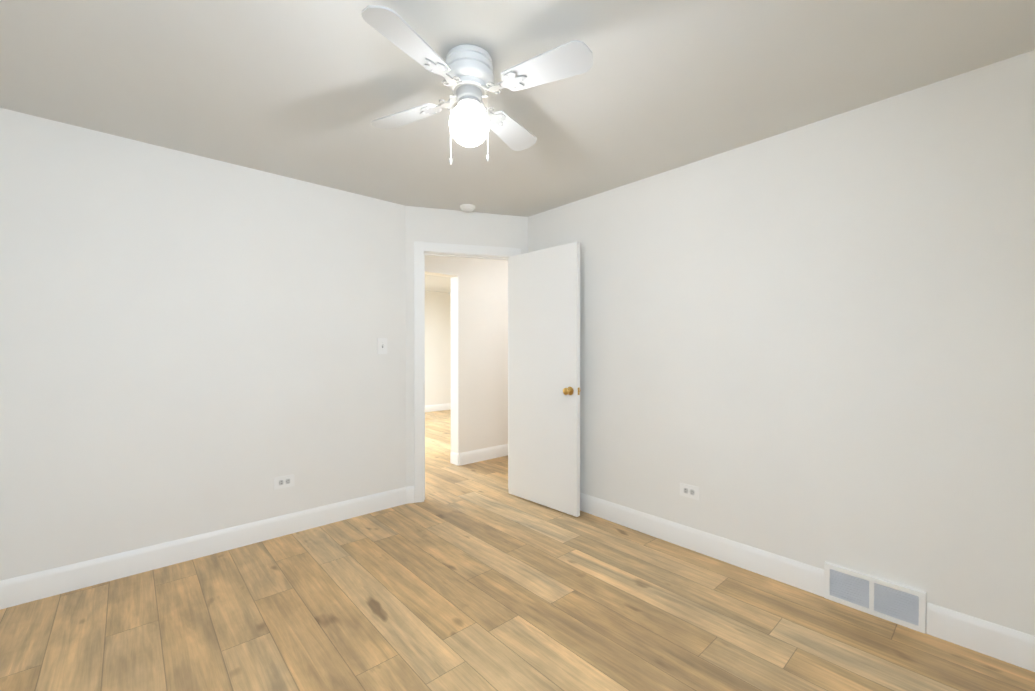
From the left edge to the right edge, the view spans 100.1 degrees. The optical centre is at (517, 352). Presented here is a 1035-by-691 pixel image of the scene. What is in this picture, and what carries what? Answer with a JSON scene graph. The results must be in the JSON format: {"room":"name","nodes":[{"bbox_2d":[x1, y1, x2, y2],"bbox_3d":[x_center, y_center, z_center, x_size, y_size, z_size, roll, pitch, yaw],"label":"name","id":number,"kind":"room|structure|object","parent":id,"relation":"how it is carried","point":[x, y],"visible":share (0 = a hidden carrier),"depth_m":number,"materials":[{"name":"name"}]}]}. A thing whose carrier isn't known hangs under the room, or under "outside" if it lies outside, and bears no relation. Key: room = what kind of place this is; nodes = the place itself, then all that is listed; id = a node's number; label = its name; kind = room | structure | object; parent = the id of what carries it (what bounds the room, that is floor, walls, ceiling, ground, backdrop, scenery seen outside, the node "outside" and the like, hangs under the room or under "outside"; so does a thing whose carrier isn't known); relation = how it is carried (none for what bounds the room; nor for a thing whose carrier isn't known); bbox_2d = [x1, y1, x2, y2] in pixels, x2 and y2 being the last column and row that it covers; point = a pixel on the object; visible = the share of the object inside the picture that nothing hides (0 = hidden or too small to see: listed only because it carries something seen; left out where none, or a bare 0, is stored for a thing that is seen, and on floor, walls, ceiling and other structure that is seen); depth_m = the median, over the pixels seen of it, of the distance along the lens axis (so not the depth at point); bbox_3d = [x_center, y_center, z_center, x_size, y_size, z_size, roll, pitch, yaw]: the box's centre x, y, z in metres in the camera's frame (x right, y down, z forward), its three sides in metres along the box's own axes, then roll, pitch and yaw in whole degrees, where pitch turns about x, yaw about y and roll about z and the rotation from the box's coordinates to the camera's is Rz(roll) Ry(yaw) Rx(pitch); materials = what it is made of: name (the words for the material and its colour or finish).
{"room":"empty bedroom","nodes":[
{"label":"empty bedroom","id":0,"kind":"room"},
{"bbox_2d":[0,108,405,580],"bbox_3d":[-1.861,0.023,2.786,2.540,2.440,0.120,0,1,-42],"label":"wall","id":1,"kind":"structure","parent":0,"point":[188,344],"depth_m":2.56,"materials":[{"name":"paint"}]},
{"bbox_2d":[274,474,294,489],"bbox_3d":[-1.588,0.880,2.953,0.126,0.080,0.008,0,1,-42],"label":"electrical outlet","id":2,"kind":"object","parent":1,"relation":"attached to","point":[284,481],"visible":1,"depth_m":2.95,"materials":[{"name":"plastic"}]},
{"bbox_2d":[377,338,386,353],"bbox_3d":[-1.060,-0.052,3.412,0.080,0.126,0.020,0,1,-42],"label":"light switch","id":3,"kind":"object","parent":1,"relation":"attached to","point":[381,345],"visible":1,"depth_m":3.41,"materials":[{"name":"plastic"}]},
{"bbox_2d":[425,291,450,404],"bbox_3d":[-3.326,-0.015,7.475,6.640,2.440,0.150,0,1,-42],"label":"wall","id":4,"kind":"structure","parent":0,"point":[437,347],"depth_m":8.90,"materials":[{"name":"paint"}]},
{"bbox_2d":[425,403,450,411],"bbox_3d":[-2.903,1.135,7.755,5.350,0.135,0.015,0,1,-42],"label":"baseboard","id":5,"kind":"structure","parent":4,"relation":"attached to","point":[437,407],"depth_m":8.89,"materials":[{"name":"paint"}]},
{"bbox_2d":[425,255,458,277],"bbox_3d":[-1.551,-1.017,3.979,2.330,0.380,0.150,0,1,-42],"label":"lintel","id":6,"kind":"object","parent":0,"point":[443,266],"visible":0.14,"depth_m":4.57,"materials":[{"name":"paint"}]},
{"bbox_2d":[405,206,527,486],"bbox_3d":[-0.430,0.015,3.764,1.174,2.440,0.120,0,0,-17],"label":"wall","id":7,"kind":"structure","parent":0,"point":[431,225],"depth_m":3.62,"materials":[{"name":"paint"}]},
{"bbox_2d":[414,241,520,502],"bbox_3d":[-0.431,0.158,3.765,0.918,2.154,0.156,0,0,-17],"label":"door frame","id":8,"kind":"structure","parent":7,"relation":"attached to","point":[420,247],"depth_m":3.58,"materials":[{"name":"paint"}]},
{"bbox_2d":[0,486,1034,671],"bbox_3d":[-0.191,1.184,1.702,3.320,0.135,3.740,0,1,-42],"label":"baseboard","id":9,"kind":"structure","parent":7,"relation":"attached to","point":[1007,645],"depth_m":2.46,"materials":[{"name":"paint"}]},
{"bbox_2d":[509,242,580,516],"bbox_3d":[0.196,0.199,3.520,0.170,2.060,0.768,0,1,-44],"label":"door","id":10,"kind":"structure","parent":7,"relation":"in","point":[544,377],"depth_m":3.46,"materials":[{"name":"paint"}]},
{"bbox_2d":[459,257,507,452],"bbox_3d":[0.418,-0.001,5.761,2.970,2.440,0.150,0,1,-42],"label":"wall","id":11,"kind":"structure","parent":0,"point":[483,353],"depth_m":4.93,"materials":[{"name":"paint"}]},
{"bbox_2d":[451,276,458,452],"bbox_3d":[-0.689,0.129,4.764,0.013,1.925,0.150,0,1,-42],"label":"trim","id":12,"kind":"structure","parent":11,"relation":"attached to","point":[454,364],"depth_m":4.75,"materials":[{"name":"paint"}]},
{"bbox_2d":[457,444,507,465],"bbox_3d":[0.469,1.152,5.704,2.985,0.135,0.015,0,1,-42],"label":"baseboard","id":13,"kind":"structure","parent":11,"relation":"attached to","point":[469,457],"depth_m":4.91,"materials":[{"name":"paint"}]},
{"bbox_2d":[0,410,1034,690],"bbox_3d":[-0.545,1.280,4.398,6.640,0.100,8.460,0,1,-42],"label":"floor","id":14,"kind":"structure","parent":0,"point":[476,576],"depth_m":2.02,"materials":[{"name":"brown wood"}]},
{"bbox_2d":[0,0,1034,292],"bbox_3d":[-0.545,-1.260,4.378,6.640,0.100,8.460,0,1,-42],"label":"ceiling","id":15,"kind":"structure","parent":0,"point":[308,90],"depth_m":1.87,"materials":[{"name":"paint"}]},
{"bbox_2d":[460,204,474,211],"bbox_3d":[-0.410,-1.185,3.561,0.128,0.037,0.128,0,1,-42],"label":"smoke detector","id":16,"kind":"object","parent":15,"relation":"attached to","point":[467,207],"visible":0.98,"depth_m":3.52,"materials":[{"name":"plastic"}]},
{"bbox_2d":[361,5,592,164],"bbox_3d":[-0.195,-0.975,1.749,0.777,0.428,0.777,0,0,-16],"label":"fan","id":17,"kind":"object","parent":15,"relation":"hanging from","point":[465,71],"visible":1,"depth_m":1.66,"materials":[{"name":"white wood"}]},
{"bbox_2d":[528,50,1034,635],"bbox_3d":[1.261,0.024,2.651,0.120,2.440,3.460,0,1,-42],"label":"wall","id":18,"kind":"structure","parent":0,"point":[812,344],"depth_m":2.16,"materials":[{"name":"paint"}]},
{"bbox_2d":[680,483,698,499],"bbox_3d":[1.091,0.880,2.752,0.008,0.080,0.126,0,1,-42],"label":"electrical outlet","id":19,"kind":"object","parent":18,"relation":"attached to","point":[689,491],"visible":1,"depth_m":2.75,"materials":[{"name":"plastic"}]},
{"bbox_2d":[824,561,926,633],"bbox_3d":[1.695,1.159,2.073,0.023,0.180,0.379,0,1,-42],"label":"air vent","id":20,"kind":"object","parent":18,"relation":"in","point":[899,604],"visible":1,"depth_m":2.05,"materials":[{"name":"metal"}]}
]}

